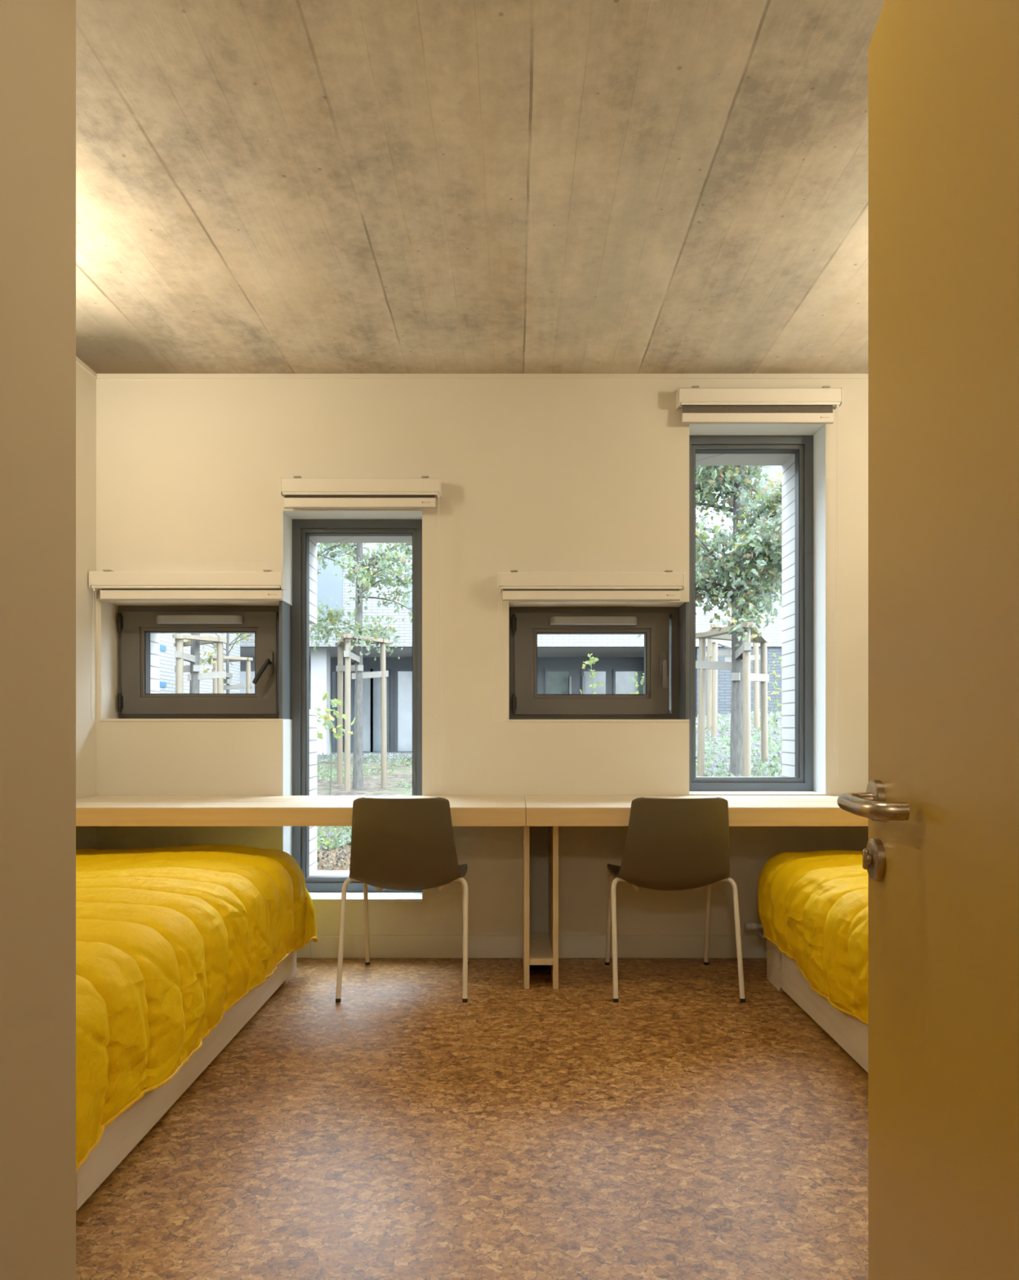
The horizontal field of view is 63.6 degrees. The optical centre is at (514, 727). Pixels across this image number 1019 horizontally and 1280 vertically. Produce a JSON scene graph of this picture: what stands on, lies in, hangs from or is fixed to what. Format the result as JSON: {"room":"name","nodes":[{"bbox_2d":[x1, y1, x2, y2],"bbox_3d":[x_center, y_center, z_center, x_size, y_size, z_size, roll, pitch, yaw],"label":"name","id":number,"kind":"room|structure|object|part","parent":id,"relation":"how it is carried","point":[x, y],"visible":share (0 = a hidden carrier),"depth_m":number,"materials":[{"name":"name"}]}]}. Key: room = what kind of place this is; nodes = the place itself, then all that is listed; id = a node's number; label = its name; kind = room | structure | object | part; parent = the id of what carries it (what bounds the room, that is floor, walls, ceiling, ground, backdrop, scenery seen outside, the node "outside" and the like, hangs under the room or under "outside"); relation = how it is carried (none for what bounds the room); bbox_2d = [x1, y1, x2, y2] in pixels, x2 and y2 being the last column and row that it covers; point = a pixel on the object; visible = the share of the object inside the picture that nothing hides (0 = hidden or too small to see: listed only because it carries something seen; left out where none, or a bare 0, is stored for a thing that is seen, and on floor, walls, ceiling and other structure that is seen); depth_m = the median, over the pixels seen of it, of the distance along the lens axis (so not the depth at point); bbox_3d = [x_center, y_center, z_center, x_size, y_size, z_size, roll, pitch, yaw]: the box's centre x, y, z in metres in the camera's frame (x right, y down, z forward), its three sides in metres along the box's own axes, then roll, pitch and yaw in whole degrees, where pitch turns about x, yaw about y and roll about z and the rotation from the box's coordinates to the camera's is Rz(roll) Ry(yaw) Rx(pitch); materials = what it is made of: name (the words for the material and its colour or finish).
{"room":"dormitory bedroom","nodes":[
{"label":"dormitory bedroom","id":0,"kind":"room"},
{"bbox_2d":[0,0,75,1279],"bbox_3d":[-1.353,-0.284,-0.075,1.162,2.700,3.050,0,0,0],"label":"wall","id":1,"kind":"structure","parent":0,"point":[37,37],"depth_m":1.33,"materials":[{"name":"paint"}]},
{"bbox_2d":[75,362,96,848],"bbox_3d":[-2.009,-0.284,1.100,0.150,2.700,5.400,0,0,0],"label":"wall","id":2,"kind":"structure","parent":0,"point":[86,384],"depth_m":3.71,"materials":[{"name":"paint"}]},
{"bbox_2d":[75,355,97,378],"bbox_3d":[-1.931,-1.623,2.625,0.006,0.022,2.350,0,0,0],"label":"trim","id":3,"kind":"structure","parent":2,"relation":"attached to","point":[78,361],"depth_m":3.70,"materials":[{"name":"paint"}]},
{"bbox_2d":[75,957,867,1279],"bbox_3d":[0.058,1.091,1.100,4.284,0.050,5.400,0,0,0],"label":"floor","id":4,"kind":"structure","parent":0,"point":[401,1127],"depth_m":2.13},
{"bbox_2d":[75,951,296,1210],"bbox_3d":[-1.429,0.836,2.570,0.971,0.460,2.000,0,0,0],"label":"bed","id":5,"kind":"object","parent":4,"relation":"on","point":[120,1137],"visible":0.22,"depth_m":2.19,"materials":[{"name":"wood"}]},
{"bbox_2d":[75,844,318,1172],"bbox_3d":[-1.380,0.717,2.539,1.054,0.451,2.159,0,0,0],"label":"comforter","id":6,"kind":"object","parent":5,"relation":"on","point":[169,940],"visible":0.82,"depth_m":2.29,"materials":[{"name":"fabric"}]},
{"bbox_3d":[-0.957,0.916,3.470,0.022,0.300,0.199,0,0,0],"label":"leg","id":7,"kind":"part","parent":5,"relation":"part of","materials":[{"name":"wood"}]},
{"bbox_2d":[335,797,468,1002],"bbox_3d":[-0.437,0.669,3.441,0.513,0.798,0.575,0,0,0],"label":"chair","id":8,"kind":"object","parent":4,"relation":"on","point":[398,844],"visible":1,"depth_m":3.22,"materials":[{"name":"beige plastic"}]},
{"bbox_3d":[-0.623,0.831,3.308,0.140,0.458,0.264,0,0,0],"label":"leg","id":9,"kind":"part","parent":8,"relation":"part of","materials":[{"name":"metal"}]},
{"bbox_3d":[-0.629,0.841,3.598,0.065,0.438,0.206,0,0,-32],"label":"leg","id":10,"kind":"part","parent":8,"relation":"part of","materials":[{"name":"metal"}]},
{"bbox_3d":[-0.232,0.831,3.317,0.062,0.458,0.290,0,0,-26],"label":"leg","id":11,"kind":"part","parent":8,"relation":"part of","materials":[{"name":"metal"}]},
{"bbox_3d":[-0.245,0.841,3.598,0.065,0.438,0.206,0,0,32],"label":"leg","id":12,"kind":"part","parent":8,"relation":"part of","materials":[{"name":"metal"}]},
{"bbox_2d":[522,825,558,989],"bbox_3d":[0.110,0.728,3.570,0.140,0.676,0.454,0,0,0],"label":"desk legs","id":13,"kind":"object","parent":4,"relation":"on","point":[540,950],"visible":0.8,"depth_m":3.35,"materials":[{"name":"brown wood"}]},
{"bbox_2d":[75,795,525,826],"bbox_3d":[-0.942,0.353,3.515,1.976,0.074,0.562,0,0,0],"label":"desk","id":14,"kind":"object","parent":13,"relation":"on","point":[94,811],"visible":0.85,"depth_m":3.23,"materials":[{"name":"brown wood"}]},
{"bbox_3d":[0.051,0.728,3.570,0.022,0.676,0.454,0,0,0],"label":"panel","id":15,"kind":"part","parent":13,"relation":"part of","materials":[{"name":"brown wood"}]},
{"bbox_2d":[528,933,552,964],"bbox_3d":[0.110,0.959,3.566,0.096,0.021,0.441,0,0,0],"label":"shelf","id":16,"kind":"object","parent":13,"relation":"attached to","point":[540,953],"depth_m":3.50,"materials":[{"name":"brown wood"}]},
{"bbox_3d":[0.169,0.728,3.570,0.022,0.676,0.454,0,0,0],"label":"panel","id":17,"kind":"part","parent":13,"relation":"part of","materials":[{"name":"brown wood"}]},
{"bbox_2d":[524,795,867,826],"bbox_3d":[1.047,0.353,3.515,1.999,0.074,0.562,0,0,0],"label":"desk","id":18,"kind":"object","parent":13,"relation":"on","point":[540,811],"visible":0.36,"depth_m":3.23,"materials":[{"name":"brown wood"}]},
{"bbox_2d":[604,797,745,1002],"bbox_3d":[0.640,0.669,3.441,0.513,0.798,0.575,0,0,0],"label":"chair","id":19,"kind":"object","parent":4,"relation":"on","point":[672,844],"visible":1,"depth_m":3.22,"materials":[{"name":"brown plastic"}]},
{"bbox_3d":[0.448,0.841,3.598,0.065,0.438,0.206,0,0,-32],"label":"leg","id":20,"kind":"part","parent":19,"relation":"part of","materials":[{"name":"metal"}]},
{"bbox_3d":[0.435,0.831,3.317,0.062,0.458,0.290,0,0,26],"label":"leg","id":21,"kind":"part","parent":19,"relation":"part of","materials":[{"name":"metal"}]},
{"bbox_3d":[0.832,0.841,3.598,0.065,0.438,0.206,0,0,32],"label":"leg","id":22,"kind":"part","parent":19,"relation":"part of","materials":[{"name":"metal"}]},
{"bbox_3d":[0.826,0.831,3.308,0.140,0.458,0.264,0,0,0],"label":"leg","id":23,"kind":"part","parent":19,"relation":"part of","materials":[{"name":"metal"}]},
{"bbox_2d":[766,938,867,1072],"bbox_3d":[1.548,0.836,2.480,0.963,0.460,2.000,0,0,0],"label":"bed","id":24,"kind":"object","parent":4,"relation":"on","point":[847,1031],"visible":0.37,"depth_m":2.89,"materials":[{"name":"wood"}]},
{"bbox_3d":[1.081,0.916,3.381,0.022,0.300,0.199,0,0,0],"label":"leg","id":25,"kind":"part","parent":24,"relation":"part of","materials":[{"name":"wood"}]},
{"bbox_2d":[757,849,867,1024],"bbox_3d":[1.510,0.702,2.400,1.025,0.415,2.165,0,0,0],"label":"comforter","id":26,"kind":"object","parent":24,"relation":"on","point":[813,905],"visible":0.43,"depth_m":2.80,"materials":[{"name":"fabric"}]},
{"bbox_2d":[150,453,794,875],"bbox_3d":[0.100,-0.934,4.135,6.600,4.400,0.230,0,0,0],"label":"wall","id":27,"kind":"structure","parent":0,"point":[786,460],"depth_m":4.16,"materials":[{"name":"white brick"}]},
{"bbox_2d":[75,0,884,373],"bbox_3d":[0.058,-1.734,1.100,4.284,0.200,5.400,0,0,0],"label":"ceiling","id":28,"kind":"structure","parent":0,"point":[263,186],"depth_m":2.45,"materials":[{"name":"concrete"}]},
{"bbox_2d":[96,378,867,957],"bbox_3d":[0.058,-0.359,3.910,4.284,2.950,0.220,0,0,0],"label":"wall","id":29,"kind":"structure","parent":0,"point":[536,475],"depth_m":3.80,"materials":[{"name":"paint"}]},
{"bbox_2d":[100,719,282,721],"bbox_3d":[-1.495,-0.033,3.876,0.842,0.012,0.158,0,0,0],"label":"trim","id":30,"kind":"structure","parent":29,"relation":"attached to","point":[101,720],"depth_m":3.80,"materials":[{"name":"paint"}]},
{"bbox_2d":[117,600,291,719],"bbox_3d":[-1.493,-0.312,3.927,0.838,0.550,0.246,0,0,0],"label":"window","id":31,"kind":"structure","parent":29,"relation":"in","point":[271,625],"depth_m":3.94,"materials":[{"name":"metal"}]},
{"bbox_2d":[88,569,286,720],"bbox_3d":[-1.494,-0.373,3.759,0.882,0.688,0.080,0,0,0],"label":"roller blind","id":32,"kind":"object","parent":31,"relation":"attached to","point":[267,584],"visible":1,"depth_m":3.73,"materials":[{"name":"fabric"}]},
{"bbox_3d":[-1.908,-0.337,3.742,0.052,0.617,0.024,0,0,0],"label":"pull chain","id":33,"kind":"part","parent":32,"relation":"part of","materials":[{"name":"plastic"}]},
{"bbox_3d":[-1.199,-0.264,3.903,0.082,0.122,0.058,0,0,0],"label":"lever","id":34,"kind":"part","parent":31,"relation":"part of","materials":[{"name":"metal"}]},
{"bbox_3d":[-1.170,-0.308,3.936,0.028,0.118,0.011,0,0,0],"label":"handle","id":35,"kind":"part","parent":31,"relation":"part of","materials":[{"name":"grey metal"}]},
{"bbox_3d":[-1.082,-0.312,3.927,0.016,0.550,0.246,0,0,0],"label":"coupling post","id":36,"kind":"part","parent":31,"relation":"part of","materials":[{"name":"metal"}]},
{"bbox_2d":[282,719,292,856],"bbox_3d":[-1.072,0.379,3.878,0.004,0.831,0.155,0,0,0],"label":"trim","id":37,"kind":"structure","parent":29,"relation":"attached to","point":[286,723],"depth_m":3.88,"materials":[{"name":"paint"}]},
{"bbox_2d":[282,510,292,605],"bbox_3d":[-1.072,-0.796,3.878,0.004,0.419,0.155,0,0,0],"label":"trim","id":38,"kind":"structure","parent":29,"relation":"attached to","point":[286,520],"depth_m":3.88,"materials":[{"name":"paint"}]},
{"bbox_2d":[283,510,422,519],"bbox_3d":[-0.748,-1.004,3.878,0.644,0.004,0.155,0,0,0],"label":"trim","id":39,"kind":"structure","parent":29,"relation":"attached to","point":[293,514],"depth_m":3.87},
{"bbox_2d":[291,519,422,892],"bbox_3d":[-0.750,-0.105,4.003,0.648,1.802,0.095,0,0,0],"label":"window","id":40,"kind":"structure","parent":29,"relation":"in","point":[302,529],"depth_m":3.96,"materials":[{"name":"metal"}]},
{"bbox_2d":[280,475,442,791],"bbox_3d":[-0.695,-0.423,3.759,0.733,1.438,0.080,0,0,0],"label":"roller blind","id":41,"kind":"object","parent":29,"relation":"attached to","point":[297,491],"visible":1,"depth_m":3.73,"materials":[{"name":"fabric"}]},
{"bbox_3d":[-0.343,-0.387,3.742,0.030,1.367,0.024,0,0,0],"label":"pull chain","id":42,"kind":"part","parent":41,"relation":"part of","materials":[{"name":"plastic"}]},
{"bbox_2d":[308,892,422,902],"bbox_3d":[-0.749,0.801,3.876,0.651,0.014,0.159,0,0,0],"label":"trim","id":43,"kind":"structure","parent":29,"relation":"attached to","point":[315,896],"depth_m":3.85,"materials":[{"name":"paint"}]},
{"bbox_2d":[97,373,867,378],"bbox_3d":[0.058,-1.623,3.797,3.984,0.022,0.006,0,0,0],"label":"trim","id":44,"kind":"structure","parent":29,"relation":"attached to","point":[99,375],"depth_m":3.79,"materials":[{"name":"paint"}]},
{"bbox_2d":[310,935,766,958],"bbox_3d":[0.480,1.014,3.794,2.840,0.104,0.012,0,0,0],"label":"baseboard","id":45,"kind":"structure","parent":29,"relation":"attached to","point":[326,946],"depth_m":3.79,"materials":[{"name":"paint"}]},
{"bbox_2d":[507,719,688,722],"bbox_3d":[0.391,-0.030,3.876,0.839,0.012,0.158,0,0,0],"label":"trim","id":46,"kind":"structure","parent":29,"relation":"attached to","point":[508,720],"depth_m":3.80,"materials":[{"name":"paint"}]},
{"bbox_2d":[508,601,688,719],"bbox_3d":[0.393,-0.307,3.927,0.835,0.547,0.246,0,0,0],"label":"window","id":47,"kind":"structure","parent":29,"relation":"in","point":[665,630],"depth_m":3.94,"materials":[{"name":"metal"}]},
{"bbox_2d":[491,569,684,722],"bbox_3d":[0.335,-0.368,3.759,0.875,0.692,0.080,0,0,0],"label":"roller blind","id":48,"kind":"object","parent":47,"relation":"attached to","point":[665,585],"visible":1,"depth_m":3.72,"materials":[{"name":"fabric"}]},
{"bbox_3d":[-0.066,-0.333,3.742,0.070,0.621,0.024,0,0,0],"label":"pull chain","id":49,"kind":"part","parent":48,"relation":"part of","materials":[{"name":"plastic"}]},
{"bbox_3d":[0.714,-0.303,3.936,0.028,0.118,0.011,0,0,0],"label":"handle","id":50,"kind":"part","parent":47,"relation":"part of","materials":[{"name":"grey metal"}]},
{"bbox_3d":[0.714,-0.252,3.903,0.021,0.134,0.058,0,0,0],"label":"lever","id":51,"kind":"part","parent":47,"relation":"part of","materials":[{"name":"grey metal"}]},
{"bbox_3d":[0.802,-0.307,3.927,0.016,0.547,0.246,0,0,0],"label":"coupling post","id":52,"kind":"part","parent":47,"relation":"part of","materials":[{"name":"metal"}]},
{"bbox_2d":[688,435,813,791],"bbox_3d":[1.127,-0.549,4.003,0.635,1.722,0.095,0,0,0],"label":"window","id":53,"kind":"structure","parent":29,"relation":"in","point":[802,446],"depth_m":3.96,"materials":[{"name":"metal"}]},
{"bbox_2d":[743,922,765,938],"bbox_3d":[1.095,0.919,3.739,0.110,0.080,0.116,0,0,0],"label":"radiator valve","id":54,"kind":"object","parent":29,"relation":"attached to","point":[748,926],"visible":0.71,"depth_m":3.69,"materials":[{"name":"plastic"}]},
{"bbox_2d":[688,423,824,435],"bbox_3d":[1.125,-1.408,3.878,0.631,0.004,0.155,0,0,0],"label":"trim","id":55,"kind":"structure","parent":29,"relation":"attached to","point":[694,428],"depth_m":3.87,"materials":[{"name":"paint"}]},
{"bbox_2d":[688,791,826,795],"bbox_3d":[1.127,0.315,3.877,0.635,0.013,0.157,0,0,0],"label":"trim","id":56,"kind":"structure","parent":29,"relation":"attached to","point":[691,793],"depth_m":3.80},
{"bbox_2d":[675,386,842,777],"bbox_3d":[1.118,-0.662,3.759,0.740,1.779,0.080,0,0,0],"label":"roller blind","id":57,"kind":"object","parent":29,"relation":"attached to","point":[699,405],"visible":1,"depth_m":3.73,"materials":[{"name":"fabric"}]},
{"bbox_3d":[1.469,-0.626,3.742,0.016,1.708,0.024,0,0,0],"label":"pull chain","id":58,"kind":"part","parent":57,"relation":"part of","materials":[{"name":"plastic"}]},
{"bbox_2d":[813,423,826,793],"bbox_3d":[1.443,-0.551,3.878,0.004,1.718,0.155,0,0,0],"label":"window reveal","id":59,"kind":"structure","parent":29,"relation":"attached to","point":[820,437],"depth_m":3.87,"materials":[{"name":"paint"}]},
{"bbox_3d":[0.625,-0.279,0.240,2.850,2.710,0.120,0,0,0],"label":"wall","id":60,"kind":"structure","parent":0,"visible":0},
{"bbox_2d":[836,0,1018,1279],"bbox_3d":[0.427,0.052,0.731,0.105,2.016,0.860,0,0,8],"label":"door","id":61,"kind":"structure","parent":60,"relation":"in","point":[940,803],"depth_m":0.89,"materials":[{"name":"paint"}]},
{"bbox_3d":[0.443,0.098,1.032,0.053,0.021,0.170,0,0,10],"label":"lever","id":62,"kind":"part","parent":61,"relation":"part of","materials":[{"name":"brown metal"}]},
{"label":"outside","id":63,"kind":"structure","parent":0,"visible":0},
{"bbox_2d":[316,720,781,870],"bbox_3d":[1.000,0.336,12.350,30.000,1.103,16.200,0,0,0],"label":"ground","id":64,"kind":"structure","parent":63,"point":[372,783],"depth_m":11.02,"materials":[{"name":"plant"}]},
{"bbox_2d":[189,633,199,693],"bbox_3d":[-3.754,-1.347,9.693,1.636,4.376,1.690,0,0,44],"label":"tree","id":65,"kind":"object","parent":64,"relation":"on","point":[195,644],"visible":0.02,"depth_m":9.56,"materials":[{"name":"grey plant"}]},
{"bbox_2d":[172,633,226,693],"bbox_3d":[-3.969,-0.102,9.757,0.985,1.901,0.649,0,0,38],"label":"frame","id":66,"kind":"object","parent":64,"relation":"on","point":[180,655],"visible":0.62,"depth_m":9.55,"materials":[{"name":"wood"}]},
{"bbox_3d":[-3.975,-1.022,9.750,0.090,0.045,1.090,0,0,-22],"label":"rail","id":67,"kind":"part","parent":66,"relation":"part of","materials":[{"name":"wood"}]},
{"bbox_3d":[-3.634,-1.030,9.500,0.090,0.045,0.631,0,0,38],"label":"rail","id":68,"kind":"part","parent":66,"relation":"part of","materials":[{"name":"wood"}]},
{"bbox_3d":[-3.816,-1.026,9.950,0.965,0.045,0.090,0,0,36],"label":"rail","id":69,"kind":"part","parent":66,"relation":"part of","materials":[{"name":"wood"}]},
{"bbox_2d":[160,633,239,693],"bbox_3d":[-6.195,-2.234,11.290,0.410,6.600,13.380,0,0,0],"label":"building","id":70,"kind":"structure","parent":64,"relation":"on","point":[167,660],"depth_m":15.15,"materials":[{"name":"white brick"}]},
{"bbox_2d":[183,633,254,693],"bbox_3d":[-4.806,-1.038,13.934,2.052,3.593,1.798,0,0,0],"label":"tree","id":71,"kind":"object","parent":64,"relation":"on","point":[244,636],"visible":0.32,"depth_m":13.98,"materials":[{"name":"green plant"}]},
{"bbox_2d":[210,655,253,693],"bbox_3d":[-4.997,-0.199,14.063,0.718,1.975,0.874,0,0,-44],"label":"frame","id":72,"kind":"object","parent":64,"relation":"on","point":[247,685],"visible":0.39,"depth_m":13.96,"materials":[{"name":"wood"}]},
{"bbox_3d":[-4.743,-1.164,13.800,0.568,0.045,0.548,0,0,0],"label":"rail","id":73,"kind":"part","parent":72,"relation":"part of","materials":[{"name":"wood"}]},
{"bbox_3d":[-4.852,-1.160,14.200,0.872,0.045,0.090,0,0,32],"label":"rail","id":74,"kind":"part","parent":72,"relation":"part of","materials":[{"name":"wood"}]},
{"bbox_2d":[313,691,355,795],"bbox_3d":[-1.588,0.265,7.016,0.390,1.154,0.467,0,0,0],"label":"sapling","id":75,"kind":"object","parent":64,"relation":"on","point":[335,702],"visible":0.83,"depth_m":7.00,"materials":[{"name":"green plant"}]},
{"bbox_3d":[-1.578,0.287,7.000,0.048,1.110,0.016,0,0,0],"label":"stem","id":76,"kind":"part","parent":75,"relation":"part of","materials":[{"name":"green plant"}]},
{"bbox_2d":[316,795,390,870],"bbox_3d":[-1.377,0.815,6.699,1.414,0.185,4.833,0,0,-6],"label":"fallen leaves","id":77,"kind":"object","parent":64,"relation":"on","point":[326,861],"visible":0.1,"depth_m":5.18,"materials":[{"name":"brown plant"}]},
{"bbox_2d":[309,542,412,789],"bbox_3d":[-1.964,-1.658,10.344,2.392,4.954,2.717,0,0,-8],"label":"tree","id":78,"kind":"object","parent":64,"relation":"on","point":[360,567],"visible":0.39,"depth_m":10.46,"materials":[{"name":"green plant"}]},
{"bbox_2d":[335,633,388,791],"bbox_3d":[-1.941,-0.153,10.569,0.638,1.965,1.190,0,0,-16],"label":"frame","id":79,"kind":"object","parent":64,"relation":"on","point":[348,656],"visible":0.75,"depth_m":10.56,"materials":[{"name":"wood"}]},
{"bbox_3d":[-2.177,-1.105,10.500,0.090,0.045,1.162,0,0,-16],"label":"rail","id":80,"kind":"part","parent":79,"relation":"part of","materials":[{"name":"wood"}]},
{"bbox_3d":[-2.009,-1.109,10.800,0.864,0.045,0.090,0,0,33],"label":"rail","id":81,"kind":"part","parent":79,"relation":"part of","materials":[{"name":"wood"}]},
{"bbox_3d":[-1.863,-1.113,10.300,0.090,0.045,0.807,0,0,29],"label":"rail","id":82,"kind":"part","parent":79,"relation":"part of","materials":[{"name":"wood"}]},
{"bbox_2d":[316,755,412,853],"bbox_3d":[-2.547,0.736,11.685,2.672,0.333,12.713,0,0,-6],"label":"groundcover","id":83,"kind":"object","parent":64,"relation":"on","point":[330,841],"visible":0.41,"depth_m":6.26,"materials":[{"name":"green plant"}]},
{"bbox_2d":[316,751,412,764],"bbox_3d":[-3.123,0.638,16.685,2.798,0.248,2.612,0,0,0],"label":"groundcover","id":84,"kind":"object","parent":64,"relation":"on","point":[369,757],"visible":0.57,"depth_m":16.74,"materials":[{"name":"green plant"}]},
{"bbox_2d":[326,751,412,757],"bbox_3d":[-6.000,0.706,19.400,20.000,0.160,2.600,0,0,0],"label":"paving strip","id":85,"kind":"object","parent":64,"relation":"on","point":[332,753],"depth_m":19.93,"materials":[{"name":"concrete"}]},
{"bbox_2d":[240,465,782,755],"bbox_3d":[0.000,-2.884,19.440,32.000,8.500,2.920,0,0,0],"label":"building","id":86,"kind":"structure","parent":64,"relation":"on","point":[561,658],"depth_m":18.40,"materials":[{"name":"white brick"}]},
{"bbox_3d":[-6.833,-0.402,20.705,0.861,2.136,0.090,0,0,0],"label":"glazing frame","id":87,"kind":"part","parent":86,"relation":"part of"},
{"bbox_3d":[-6.833,-0.402,20.720,0.741,2.016,0.040,0,0,0],"label":"pane","id":88,"kind":"part","parent":86,"relation":"part of","materials":[{"name":"glass"}]},
{"bbox_3d":[-5.144,-0.402,20.720,0.148,2.016,0.040,0,0,0],"label":"pane","id":89,"kind":"part","parent":86,"relation":"part of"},
{"bbox_3d":[-4.551,-0.402,20.720,0.089,2.016,0.040,0,0,0],"label":"pane","id":90,"kind":"part","parent":86,"relation":"part of","materials":[{"name":"glass"}]},
{"bbox_3d":[-4.551,-0.402,20.705,0.209,2.136,0.090,0,0,0],"label":"glazing frame","id":91,"kind":"part","parent":86,"relation":"part of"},
{"bbox_3d":[-4.091,-0.402,20.720,0.237,2.016,0.040,0,0,0],"label":"pane","id":92,"kind":"part","parent":86,"relation":"part of","materials":[{"name":"glass"}]},
{"bbox_3d":[-3.780,-0.402,20.720,0.326,2.016,0.040,0,0,0],"label":"pane","id":93,"kind":"part","parent":86,"relation":"part of","materials":[{"name":"glass"}]},
{"bbox_3d":[-3.780,-0.402,20.705,0.446,2.136,0.090,0,0,0],"label":"glazing frame","id":94,"kind":"part","parent":86,"relation":"part of","materials":[{"name":"glass"}]},
{"bbox_3d":[-3.380,-0.402,20.720,0.356,2.016,0.040,0,0,0],"label":"pane","id":95,"kind":"part","parent":86,"relation":"part of","materials":[{"name":"glass"}]},
{"bbox_3d":[-3.380,-0.402,20.705,0.476,2.136,0.090,0,0,0],"label":"glazing frame","id":96,"kind":"part","parent":86,"relation":"part of","materials":[{"name":"glass"}]},
{"bbox_3d":[-2.609,-0.402,20.705,0.772,2.136,0.090,0,0,0],"label":"glazing frame","id":97,"kind":"part","parent":86,"relation":"part of","materials":[{"name":"glass"}]},
{"bbox_3d":[-2.609,-0.402,20.720,0.652,2.016,0.040,0,0,0],"label":"pane","id":98,"kind":"part","parent":86,"relation":"part of","materials":[{"name":"glass"}]},
{"bbox_3d":[1.112,-0.402,20.705,0.683,2.136,0.090,0,0,0],"label":"glazing frame","id":99,"kind":"part","parent":86,"relation":"part of","materials":[{"name":"glass"}]},
{"bbox_3d":[1.112,-0.402,20.720,0.563,2.016,0.040,0,0,0],"label":"pane","id":100,"kind":"part","parent":86,"relation":"part of","materials":[{"name":"glass"}]},
{"bbox_3d":[1.408,-0.452,20.580,0.055,1.636,0.055,0,0,-23],"label":"door pull","id":101,"kind":"part","parent":86,"relation":"part of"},
{"bbox_3d":[1.734,-0.452,20.580,0.055,1.636,0.055,0,0,-23],"label":"door pull","id":102,"kind":"part","parent":86,"relation":"part of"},
{"bbox_3d":[2.031,-0.402,20.705,0.683,2.136,0.090,0,0,0],"label":"glazing frame","id":103,"kind":"part","parent":86,"relation":"part of","materials":[{"name":"glass"}]},
{"bbox_3d":[2.031,-0.402,20.720,0.563,2.016,0.040,0,0,0],"label":"pane","id":104,"kind":"part","parent":86,"relation":"part of","materials":[{"name":"glass"}]},
{"bbox_3d":[2.950,-0.402,20.705,0.920,2.136,0.090,0,0,0],"label":"glazing frame","id":105,"kind":"part","parent":86,"relation":"part of","materials":[{"name":"glass"}]},
{"bbox_3d":[2.950,-0.402,20.720,0.800,2.016,0.040,0,0,0],"label":"pane","id":106,"kind":"part","parent":86,"relation":"part of","materials":[{"name":"glass"}]},
{"bbox_2d":[579,653,603,693],"bbox_3d":[0.744,0.033,8.031,0.250,1.502,0.404,0,0,0],"label":"sapling","id":107,"kind":"object","parent":64,"relation":"on","point":[592,659],"visible":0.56,"depth_m":8.00,"materials":[{"name":"green plant"}]},
{"bbox_3d":[0.764,0.036,8.000,0.048,1.495,0.016,0,0,0],"label":"stem","id":108,"kind":"part","parent":107,"relation":"part of","materials":[{"name":"green plant"}]},
{"bbox_2d":[627,671,644,693],"bbox_3d":[1.328,0.066,8.516,0.354,1.286,0.380,0,0,0],"label":"sapling","id":109,"kind":"object","parent":64,"relation":"on","point":[636,673],"visible":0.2,"depth_m":8.51,"materials":[{"name":"green plant"}]},
{"bbox_2d":[635,465,782,776],"bbox_3d":[2.094,-1.654,8.100,2.778,4.561,2.249,0,0,21],"label":"tree","id":110,"kind":"object","parent":64,"relation":"on","point":[750,558],"visible":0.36,"depth_m":7.70,"materials":[{"name":"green plant"}]},
{"bbox_2d":[695,621,769,776],"bbox_3d":[2.131,-0.134,8.146,0.653,1.621,1.554,0,0,22],"label":"frame","id":111,"kind":"object","parent":64,"relation":"on","point":[745,648],"visible":0.73,"depth_m":8.16,"materials":[{"name":"wood"}]},
{"bbox_3d":[1.991,-0.913,7.800,0.090,0.045,0.951,0,0,-16],"label":"rail","id":112,"kind":"part","parent":111,"relation":"part of","materials":[{"name":"wood"}]},
{"bbox_3d":[2.256,-0.917,8.450,1.024,0.045,0.090,0,0,-34],"label":"rail","id":113,"kind":"part","parent":111,"relation":"part of","materials":[{"name":"wood"}]},
{"bbox_3d":[2.368,-0.921,8.050,0.090,0.045,1.524,0,0,22],"label":"rail","id":114,"kind":"part","parent":111,"relation":"part of","materials":[{"name":"wood"}]},
{"bbox_2d":[705,623,760,744],"bbox_3d":[2.940,-0.560,12.074,1.018,1.767,0.938,0,0,-36],"label":"frame","id":115,"kind":"object","parent":64,"relation":"on","point":[712,653],"visible":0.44,"depth_m":11.96,"materials":[{"name":"wood"}]},
{"bbox_3d":[2.906,-1.413,12.050,0.090,0.045,1.234,0,0,9],"label":"rail","id":116,"kind":"part","parent":115,"relation":"part of","materials":[{"name":"wood"}]},
{"bbox_3d":[3.172,-1.421,11.750,0.988,0.045,0.090,0,0,-35],"label":"rail","id":117,"kind":"part","parent":115,"relation":"part of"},
{"bbox_2d":[695,710,782,776],"bbox_3d":[2.726,0.263,11.602,2.652,1.219,13.343,0,0,19],"label":"groundcover","id":118,"kind":"object","parent":64,"relation":"on","point":[719,763],"visible":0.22,"depth_m":9.93,"materials":[{"name":"green plant"}]},
{"bbox_2d":[759,653,782,724],"bbox_3d":[3.963,-0.523,12.469,0.546,1.193,0.642,0,0,0],"label":"sapling","id":119,"kind":"object","parent":64,"relation":"on","point":[773,654],"visible":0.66,"depth_m":12.49,"materials":[{"name":"green plant"}]},
{"bbox_3d":[3.961,-0.506,12.500,0.048,1.158,0.016,0,0,0],"label":"stem","id":120,"kind":"part","parent":119,"relation":"part of","materials":[{"name":"green plant"}]}
]}

